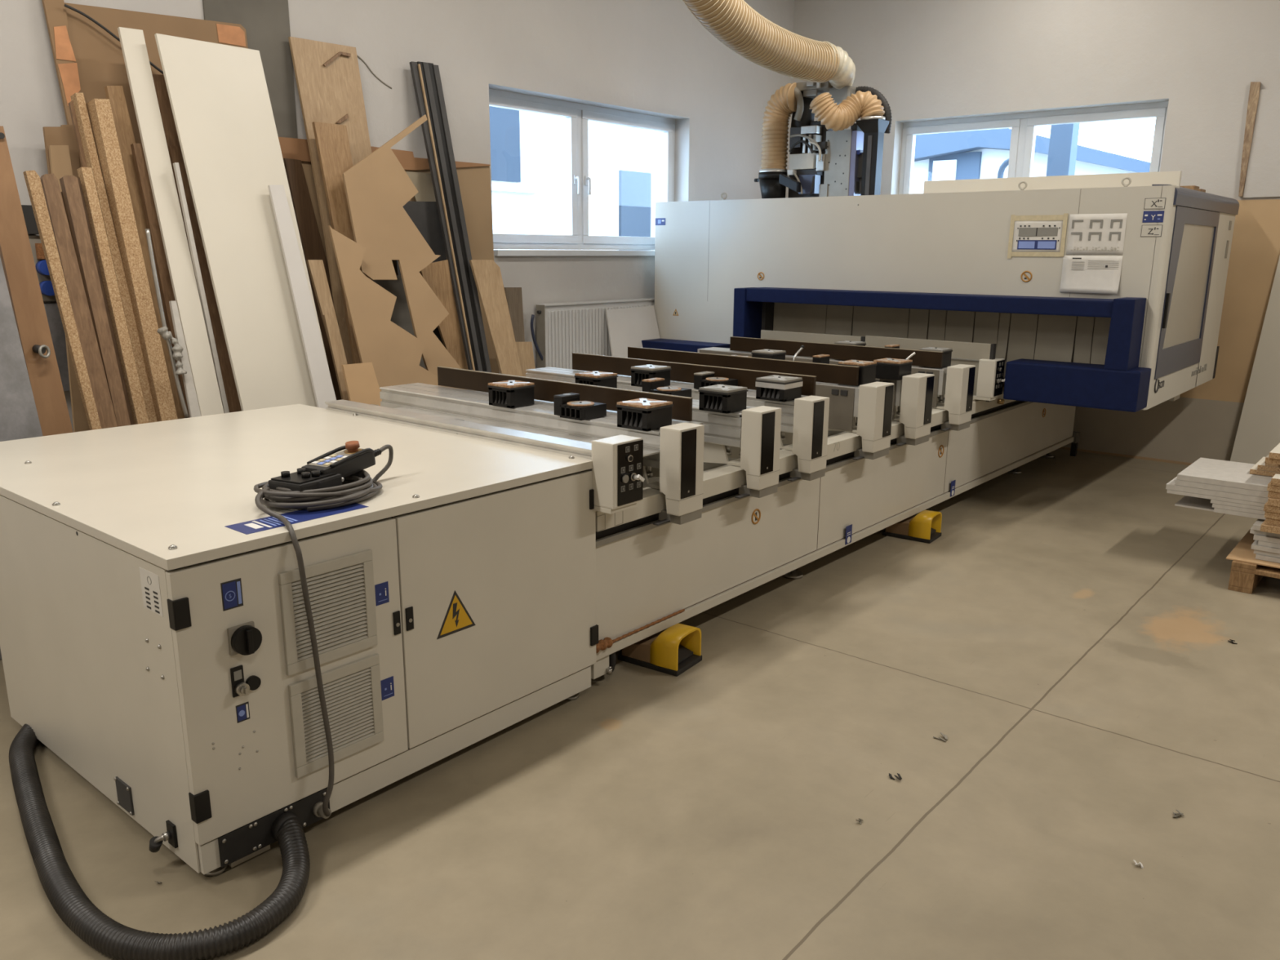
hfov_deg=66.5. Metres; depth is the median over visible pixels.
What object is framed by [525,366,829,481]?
cross beam
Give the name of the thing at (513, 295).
board
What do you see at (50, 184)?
board
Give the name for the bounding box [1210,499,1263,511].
board
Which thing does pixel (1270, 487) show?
board
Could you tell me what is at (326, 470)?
controller
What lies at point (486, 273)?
board
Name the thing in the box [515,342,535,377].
oak offcut
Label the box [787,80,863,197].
head
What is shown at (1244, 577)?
pallet
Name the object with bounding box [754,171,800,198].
socket
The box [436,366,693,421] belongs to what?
wooden strip
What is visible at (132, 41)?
board
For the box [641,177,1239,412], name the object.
gantry
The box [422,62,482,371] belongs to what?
metal profile
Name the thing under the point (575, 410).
pod
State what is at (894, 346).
pod
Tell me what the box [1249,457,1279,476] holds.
board
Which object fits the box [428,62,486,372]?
metal profile
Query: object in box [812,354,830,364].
pod
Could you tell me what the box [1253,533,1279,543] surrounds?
board
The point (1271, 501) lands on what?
board
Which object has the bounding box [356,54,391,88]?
wire
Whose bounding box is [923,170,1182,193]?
board
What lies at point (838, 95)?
socket
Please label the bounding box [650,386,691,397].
pod
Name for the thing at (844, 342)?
pod
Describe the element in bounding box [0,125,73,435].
wooden board
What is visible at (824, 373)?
wooden strip
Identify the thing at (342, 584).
vent grille
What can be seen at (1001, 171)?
rail
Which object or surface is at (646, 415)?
pod
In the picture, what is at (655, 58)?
wall
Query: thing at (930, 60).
wall
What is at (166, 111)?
board
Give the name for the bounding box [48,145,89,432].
board
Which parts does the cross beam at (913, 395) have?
carriage plate, brake lever, post, display panel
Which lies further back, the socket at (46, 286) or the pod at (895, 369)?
the pod at (895, 369)
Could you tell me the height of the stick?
0.770 m
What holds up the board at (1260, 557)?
on the sheet at (1242, 551)
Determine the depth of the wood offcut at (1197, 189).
6.13 m
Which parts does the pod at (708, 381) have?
suction plate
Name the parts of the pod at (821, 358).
seal plate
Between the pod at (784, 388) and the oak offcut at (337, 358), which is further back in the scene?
the oak offcut at (337, 358)
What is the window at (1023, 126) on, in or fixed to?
in the wall at (930, 60)
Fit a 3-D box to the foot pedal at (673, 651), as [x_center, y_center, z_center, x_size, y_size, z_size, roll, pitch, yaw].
[0.080,0.641,3.860,0.280,0.152,0.190,9,16,33]
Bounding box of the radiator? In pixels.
[535,297,654,371]
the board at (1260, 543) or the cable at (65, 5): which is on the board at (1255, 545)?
the board at (1260, 543)
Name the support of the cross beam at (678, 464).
on the bed
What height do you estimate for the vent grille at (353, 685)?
0.268 m
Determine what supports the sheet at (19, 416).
on the floor
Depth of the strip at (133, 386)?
4.36 m
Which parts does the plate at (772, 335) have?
plate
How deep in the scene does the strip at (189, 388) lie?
4.47 m
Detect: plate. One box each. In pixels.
[760,329,865,343]
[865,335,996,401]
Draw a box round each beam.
[324,399,659,511]
[379,382,704,525]
[466,389,781,498]
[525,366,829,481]
[622,374,893,460]
[697,346,975,431]
[875,373,934,445]
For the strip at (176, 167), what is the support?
on the floor
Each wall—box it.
[0,0,794,431]
[786,0,1279,199]
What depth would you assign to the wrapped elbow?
6.91 m
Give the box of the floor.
[0,448,1279,959]
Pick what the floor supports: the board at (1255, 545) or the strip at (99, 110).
the strip at (99, 110)
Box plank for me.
[278,137,490,170]
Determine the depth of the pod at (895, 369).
5.16 m
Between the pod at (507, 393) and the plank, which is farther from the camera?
the plank
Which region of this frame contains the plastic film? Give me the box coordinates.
[156,326,186,374]
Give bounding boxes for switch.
[226,621,262,656]
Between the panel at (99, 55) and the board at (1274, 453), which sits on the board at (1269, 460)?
the board at (1274, 453)
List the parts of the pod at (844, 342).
suction plate, seal plate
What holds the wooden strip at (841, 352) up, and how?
on the cross beam at (956, 382)
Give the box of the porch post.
[1045,123,1079,176]
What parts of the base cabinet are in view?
panel, plate, latch knob, latch lever, key plate, connector plate, cabinet door, cabinet lid, cabinet door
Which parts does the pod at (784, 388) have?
seal plate, suction plate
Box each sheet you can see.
[0,257,42,659]
[154,33,329,411]
[395,200,446,344]
[405,171,447,259]
[605,305,660,357]
[1174,495,1213,511]
[1226,528,1279,568]
[1230,256,1279,464]
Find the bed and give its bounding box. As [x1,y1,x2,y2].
[591,377,1079,679]
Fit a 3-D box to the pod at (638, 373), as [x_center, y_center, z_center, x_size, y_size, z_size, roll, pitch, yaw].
[0.054,-0.520,4.866,0.146,0.101,0.146,11,17,39]
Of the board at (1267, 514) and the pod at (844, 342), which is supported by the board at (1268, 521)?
the board at (1267, 514)
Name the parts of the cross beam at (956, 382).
brake lever, post, display panel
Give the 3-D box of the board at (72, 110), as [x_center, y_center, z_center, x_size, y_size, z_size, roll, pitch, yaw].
[-2.387,-0.616,4.568,0.383,2.242,0.078,8,15,28]
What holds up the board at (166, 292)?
on the floor
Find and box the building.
[911,128,1150,193]
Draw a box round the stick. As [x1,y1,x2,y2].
[1238,81,1261,196]
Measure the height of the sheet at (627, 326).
1.144 m
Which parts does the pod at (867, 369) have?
seal plate, suction plate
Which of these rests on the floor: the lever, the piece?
the piece
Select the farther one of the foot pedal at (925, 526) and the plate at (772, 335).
the plate at (772, 335)
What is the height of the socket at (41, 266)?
0.068 m
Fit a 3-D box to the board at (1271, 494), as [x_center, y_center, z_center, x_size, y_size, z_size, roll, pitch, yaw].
[3.380,0.132,4.345,0.986,0.032,0.106,11,17,39]
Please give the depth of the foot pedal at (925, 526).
5.50 m
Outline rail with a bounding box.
[997,158,1008,177]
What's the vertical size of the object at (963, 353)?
0.351 m
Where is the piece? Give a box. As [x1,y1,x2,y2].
[341,362,382,405]
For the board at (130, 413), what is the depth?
4.38 m
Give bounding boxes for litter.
[888,773,902,780]
[933,732,947,741]
[1133,859,1143,868]
[1172,809,1183,817]
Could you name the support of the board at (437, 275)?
on the floor
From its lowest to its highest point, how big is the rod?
0.140 m
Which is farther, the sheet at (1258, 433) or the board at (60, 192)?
the sheet at (1258, 433)
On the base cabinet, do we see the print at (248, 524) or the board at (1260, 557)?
the print at (248, 524)
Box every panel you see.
[41,0,81,167]
[64,2,248,221]
[1243,88,1279,197]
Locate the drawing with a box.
[1007,213,1067,258]
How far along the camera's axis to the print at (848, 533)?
4.98 m
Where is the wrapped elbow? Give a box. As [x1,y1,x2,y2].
[823,40,855,88]
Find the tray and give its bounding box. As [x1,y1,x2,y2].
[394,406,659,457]
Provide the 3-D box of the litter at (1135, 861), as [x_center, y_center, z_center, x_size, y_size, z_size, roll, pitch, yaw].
[1.325,1.021,2.594,0.022,0.014,0.025,4,14,14]
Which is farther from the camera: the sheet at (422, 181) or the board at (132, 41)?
the sheet at (422, 181)
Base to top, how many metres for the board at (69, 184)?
1.883 m
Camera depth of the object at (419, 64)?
6.04 m
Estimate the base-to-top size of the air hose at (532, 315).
0.576 m
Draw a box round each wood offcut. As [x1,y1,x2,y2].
[328,225,453,391]
[342,115,463,389]
[1179,185,1199,189]
[1193,188,1205,192]
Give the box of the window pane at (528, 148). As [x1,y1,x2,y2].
[488,106,661,250]
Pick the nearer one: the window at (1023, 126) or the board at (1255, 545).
the board at (1255, 545)
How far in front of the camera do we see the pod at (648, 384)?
4.47 m
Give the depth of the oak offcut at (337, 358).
5.18 m
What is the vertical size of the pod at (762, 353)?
0.101 m
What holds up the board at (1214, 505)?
on the board at (1215, 509)
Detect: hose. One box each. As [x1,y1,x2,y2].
[8,724,310,959]
[530,314,542,360]
[682,0,839,82]
[759,82,796,172]
[809,90,885,131]
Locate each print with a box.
[244,520,272,528]
[258,515,297,525]
[847,532,850,542]
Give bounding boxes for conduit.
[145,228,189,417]
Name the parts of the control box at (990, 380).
mounting plate, control panel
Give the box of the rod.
[792,345,804,360]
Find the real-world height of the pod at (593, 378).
0.099 m
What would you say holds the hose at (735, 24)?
attached to the wrapped elbow
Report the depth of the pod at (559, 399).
3.98 m
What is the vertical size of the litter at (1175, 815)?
0.014 m
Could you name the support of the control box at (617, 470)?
on the bed
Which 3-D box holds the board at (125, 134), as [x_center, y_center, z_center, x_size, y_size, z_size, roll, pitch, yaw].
[-2.299,-0.692,4.736,0.389,2.315,0.084,7,15,25]
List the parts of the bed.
rail, rail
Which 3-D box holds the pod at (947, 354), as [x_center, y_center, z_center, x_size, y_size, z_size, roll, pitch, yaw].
[1.742,-0.725,5.757,0.146,0.110,0.146,11,17,39]
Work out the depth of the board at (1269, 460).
4.70 m
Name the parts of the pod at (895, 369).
suction plate, seal plate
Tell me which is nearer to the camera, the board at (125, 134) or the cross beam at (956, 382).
the board at (125, 134)
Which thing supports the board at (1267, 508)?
on the board at (1267, 514)
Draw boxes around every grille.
[278,549,377,675]
[288,653,383,777]
[536,297,654,306]
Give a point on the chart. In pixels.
(1088, 233)
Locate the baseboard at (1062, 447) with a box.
[1057,446,1192,465]
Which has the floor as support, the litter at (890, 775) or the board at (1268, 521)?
the litter at (890, 775)
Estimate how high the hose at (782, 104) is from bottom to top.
0.647 m
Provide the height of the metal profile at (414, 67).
2.678 m
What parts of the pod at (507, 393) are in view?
suction plate, seal plate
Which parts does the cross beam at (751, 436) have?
carriage plate, carriage plate, brake lever, post, display panel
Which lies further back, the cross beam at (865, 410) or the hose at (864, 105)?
the hose at (864, 105)
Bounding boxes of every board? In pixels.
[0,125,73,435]
[40,173,118,428]
[42,124,79,177]
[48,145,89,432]
[59,175,130,426]
[60,191,75,248]
[68,100,87,167]
[75,176,134,425]
[104,85,184,418]
[117,26,223,416]
[130,143,189,417]
[151,74,187,177]
[168,146,241,412]
[283,158,342,399]
[283,160,499,373]
[288,36,371,364]
[311,121,368,364]
[419,259,468,369]
[469,259,522,376]
[504,287,524,342]
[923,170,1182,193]
[1165,476,1268,503]
[1166,489,1264,506]
[1174,478,1269,497]
[1177,457,1272,492]
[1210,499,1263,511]
[1212,503,1265,515]
[1213,507,1266,519]
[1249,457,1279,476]
[1249,525,1279,537]
[1251,540,1279,553]
[1252,518,1264,530]
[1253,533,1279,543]
[1253,549,1279,557]
[1255,554,1279,563]
[1257,457,1279,472]
[1257,540,1279,548]
[1260,520,1279,533]
[1263,501,1279,513]
[1264,453,1279,464]
[1264,462,1279,466]
[1264,511,1279,519]
[1264,517,1279,526]
[1266,481,1279,492]
[1266,497,1279,506]
[1267,490,1279,498]
[1268,443,1279,459]
[1271,473,1279,485]
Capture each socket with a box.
[35,260,49,275]
[39,280,54,295]
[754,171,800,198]
[829,85,856,105]
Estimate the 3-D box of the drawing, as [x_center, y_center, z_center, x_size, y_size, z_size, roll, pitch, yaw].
[2.393,-1.468,5.883,0.334,0.263,0.005,11,17,39]
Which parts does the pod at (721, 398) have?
seal plate, suction plate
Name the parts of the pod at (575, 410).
suction plate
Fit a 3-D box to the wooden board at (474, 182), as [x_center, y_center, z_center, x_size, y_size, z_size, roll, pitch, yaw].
[-1.487,-0.960,6.187,0.023,2.172,1.575,11,17,39]
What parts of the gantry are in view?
panel, door handle, door, door pane, panel, trim, rating plate, rating plate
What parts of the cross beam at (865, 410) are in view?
carriage plate, carriage plate, brake lever, post, display panel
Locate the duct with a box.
[856,118,889,195]
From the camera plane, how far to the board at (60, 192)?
4.24 m
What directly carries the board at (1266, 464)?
on the board at (1261, 466)
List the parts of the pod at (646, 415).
seal plate, suction plate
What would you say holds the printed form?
attached to the gantry
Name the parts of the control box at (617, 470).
mounting plate, control panel, selector lever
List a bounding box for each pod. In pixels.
[487,380,534,408]
[553,392,579,415]
[560,400,606,420]
[574,370,617,387]
[616,397,673,431]
[630,364,671,386]
[642,377,664,392]
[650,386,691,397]
[693,371,714,388]
[698,384,747,413]
[699,377,737,387]
[751,349,786,359]
[755,374,803,402]
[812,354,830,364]
[834,340,866,359]
[837,360,877,386]
[873,357,912,380]
[884,344,899,348]
[919,346,952,368]
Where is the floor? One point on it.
(1068, 625)
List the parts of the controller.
guard rail, guard rail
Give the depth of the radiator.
7.24 m
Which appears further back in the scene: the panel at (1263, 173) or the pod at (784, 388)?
the panel at (1263, 173)
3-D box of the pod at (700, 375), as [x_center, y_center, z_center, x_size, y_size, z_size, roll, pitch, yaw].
[0.315,-0.491,4.802,0.050,0.077,0.105,11,17,39]
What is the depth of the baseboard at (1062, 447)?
7.74 m
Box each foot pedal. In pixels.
[617,622,702,676]
[882,510,942,543]
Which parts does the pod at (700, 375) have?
seal plate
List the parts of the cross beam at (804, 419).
carriage plate, carriage plate, brake lever, post, display panel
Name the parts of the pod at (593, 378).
seal plate, suction plate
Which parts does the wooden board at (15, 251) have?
pull stem, ring pull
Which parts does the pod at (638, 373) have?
seal plate, suction plate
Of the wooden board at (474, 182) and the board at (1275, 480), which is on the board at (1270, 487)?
the board at (1275, 480)
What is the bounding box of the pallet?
[1227,560,1279,594]
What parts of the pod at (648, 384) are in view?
seal plate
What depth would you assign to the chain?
7.01 m
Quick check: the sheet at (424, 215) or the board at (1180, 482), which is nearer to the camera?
the board at (1180, 482)
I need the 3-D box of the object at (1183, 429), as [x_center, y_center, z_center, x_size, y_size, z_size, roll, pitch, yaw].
[5.018,-0.208,6.795,9.400,0.512,0.016,11,17,39]
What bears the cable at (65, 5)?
attached to the panel at (99, 55)
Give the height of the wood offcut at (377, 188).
2.342 m
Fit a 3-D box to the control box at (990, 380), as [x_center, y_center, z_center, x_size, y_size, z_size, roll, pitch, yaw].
[2.130,-0.613,5.978,0.212,0.258,0.151,11,17,39]
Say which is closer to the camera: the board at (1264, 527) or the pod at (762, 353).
the board at (1264, 527)
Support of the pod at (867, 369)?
on the cross beam at (865, 410)
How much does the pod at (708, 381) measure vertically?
0.064 m
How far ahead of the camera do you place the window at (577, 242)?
7.38 m
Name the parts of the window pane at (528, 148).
sill, door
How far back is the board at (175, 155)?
4.90 m
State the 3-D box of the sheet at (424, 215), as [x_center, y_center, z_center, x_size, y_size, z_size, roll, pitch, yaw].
[-1.297,-0.825,6.285,0.063,1.868,0.592,11,17,39]
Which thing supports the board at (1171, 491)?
on the board at (1214, 501)
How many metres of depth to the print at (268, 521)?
2.59 m
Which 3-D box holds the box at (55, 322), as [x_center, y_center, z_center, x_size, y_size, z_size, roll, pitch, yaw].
[-2.777,-0.842,4.580,0.107,0.860,0.139,11,17,39]
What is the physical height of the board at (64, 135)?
2.128 m
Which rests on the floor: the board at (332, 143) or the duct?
the board at (332, 143)
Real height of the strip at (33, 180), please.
1.890 m
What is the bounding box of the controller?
[268,440,393,491]
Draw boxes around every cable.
[64,4,163,74]
[253,470,382,816]
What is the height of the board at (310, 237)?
2.059 m
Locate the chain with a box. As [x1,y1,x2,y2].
[855,85,892,133]
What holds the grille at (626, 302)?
attached to the radiator
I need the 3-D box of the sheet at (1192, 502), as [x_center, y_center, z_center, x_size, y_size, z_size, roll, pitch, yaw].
[3.510,0.173,4.863,1.380,0.009,0.700,11,17,39]
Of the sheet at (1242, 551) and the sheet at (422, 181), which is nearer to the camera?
the sheet at (1242, 551)
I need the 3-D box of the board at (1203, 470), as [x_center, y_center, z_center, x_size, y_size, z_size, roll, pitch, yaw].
[3.413,0.038,4.748,1.328,0.028,0.550,11,17,39]
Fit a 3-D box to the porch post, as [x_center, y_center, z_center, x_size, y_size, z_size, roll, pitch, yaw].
[4.219,-2.831,9.856,0.214,4.200,0.200,11,17,39]
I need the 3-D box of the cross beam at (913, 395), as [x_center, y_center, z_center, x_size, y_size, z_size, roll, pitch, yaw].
[0.790,-0.516,5.774,1.904,0.363,0.320,11,17,39]
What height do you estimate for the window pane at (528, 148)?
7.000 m
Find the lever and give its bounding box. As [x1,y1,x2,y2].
[905,351,915,359]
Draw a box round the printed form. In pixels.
[1059,255,1122,293]
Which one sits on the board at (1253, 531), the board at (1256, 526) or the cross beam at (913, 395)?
the board at (1256, 526)
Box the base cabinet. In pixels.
[0,404,598,876]
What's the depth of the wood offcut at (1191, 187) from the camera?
6.24 m
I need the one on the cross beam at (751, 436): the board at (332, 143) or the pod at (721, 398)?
the pod at (721, 398)
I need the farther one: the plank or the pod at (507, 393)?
the plank
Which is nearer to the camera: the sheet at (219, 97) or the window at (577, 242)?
the sheet at (219, 97)
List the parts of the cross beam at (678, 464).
carriage plate, carriage plate, brake lever, post, display panel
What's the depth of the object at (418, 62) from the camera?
6.08 m
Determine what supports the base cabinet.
on the floor
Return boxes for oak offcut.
[306,259,347,364]
[323,315,348,400]
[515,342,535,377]
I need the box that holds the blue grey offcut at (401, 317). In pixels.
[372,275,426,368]
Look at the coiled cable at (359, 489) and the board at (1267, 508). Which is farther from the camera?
the board at (1267, 508)
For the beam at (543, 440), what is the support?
on the bed
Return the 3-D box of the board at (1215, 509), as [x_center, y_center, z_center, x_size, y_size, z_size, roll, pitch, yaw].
[3.482,0.189,4.723,1.145,0.022,0.550,11,17,39]
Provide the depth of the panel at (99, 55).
4.65 m
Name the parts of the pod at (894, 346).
seal plate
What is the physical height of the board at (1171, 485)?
0.028 m
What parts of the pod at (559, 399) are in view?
seal plate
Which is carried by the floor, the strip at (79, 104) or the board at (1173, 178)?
the strip at (79, 104)
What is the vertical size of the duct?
0.562 m
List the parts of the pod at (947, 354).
suction plate, seal plate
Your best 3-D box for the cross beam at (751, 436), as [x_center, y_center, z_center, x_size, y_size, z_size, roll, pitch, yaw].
[-0.175,-0.258,4.655,1.904,0.363,0.300,11,17,39]
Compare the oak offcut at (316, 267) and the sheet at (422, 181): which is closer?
the oak offcut at (316, 267)
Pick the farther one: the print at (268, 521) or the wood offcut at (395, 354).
the wood offcut at (395, 354)
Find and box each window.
[488,88,675,256]
[898,101,1168,194]
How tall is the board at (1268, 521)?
0.032 m
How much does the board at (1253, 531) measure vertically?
0.024 m
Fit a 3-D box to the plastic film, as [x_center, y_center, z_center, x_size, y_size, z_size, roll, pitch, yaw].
[-2.112,-0.582,4.405,0.102,0.220,0.066,-9,16,-35]
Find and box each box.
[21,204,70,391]
[591,435,644,514]
[973,358,1004,400]
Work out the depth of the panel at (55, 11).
4.46 m
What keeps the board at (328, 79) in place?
on the floor
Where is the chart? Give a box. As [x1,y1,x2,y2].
[1066,213,1127,254]
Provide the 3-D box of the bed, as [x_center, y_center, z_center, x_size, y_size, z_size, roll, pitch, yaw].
[1.195,-0.139,6.016,1.338,0.692,5.709,11,17,39]
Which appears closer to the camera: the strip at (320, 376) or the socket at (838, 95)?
the strip at (320, 376)
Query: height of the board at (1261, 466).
0.025 m
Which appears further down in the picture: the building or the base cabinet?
the base cabinet
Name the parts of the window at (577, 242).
sill, handle, handle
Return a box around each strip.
[22,170,101,430]
[70,93,157,422]
[76,167,148,424]
[85,98,177,422]
[168,300,200,417]
[173,162,229,413]
[267,185,336,408]
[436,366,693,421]
[572,352,816,395]
[627,346,859,386]
[729,336,943,368]
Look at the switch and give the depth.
2.42 m
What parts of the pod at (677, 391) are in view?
suction plate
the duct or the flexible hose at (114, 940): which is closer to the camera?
the flexible hose at (114, 940)
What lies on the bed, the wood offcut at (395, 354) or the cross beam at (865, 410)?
the cross beam at (865, 410)
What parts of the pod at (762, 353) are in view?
seal plate, suction plate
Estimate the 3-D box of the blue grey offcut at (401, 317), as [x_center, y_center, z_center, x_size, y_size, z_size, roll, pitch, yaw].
[-1.359,-0.541,6.037,0.082,1.428,0.659,11,17,39]
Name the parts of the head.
guide rod, drag plate, spindle casing, manifold plate, guide rod, guide rod, mounting plate, casing, casing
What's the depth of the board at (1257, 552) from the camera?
4.68 m

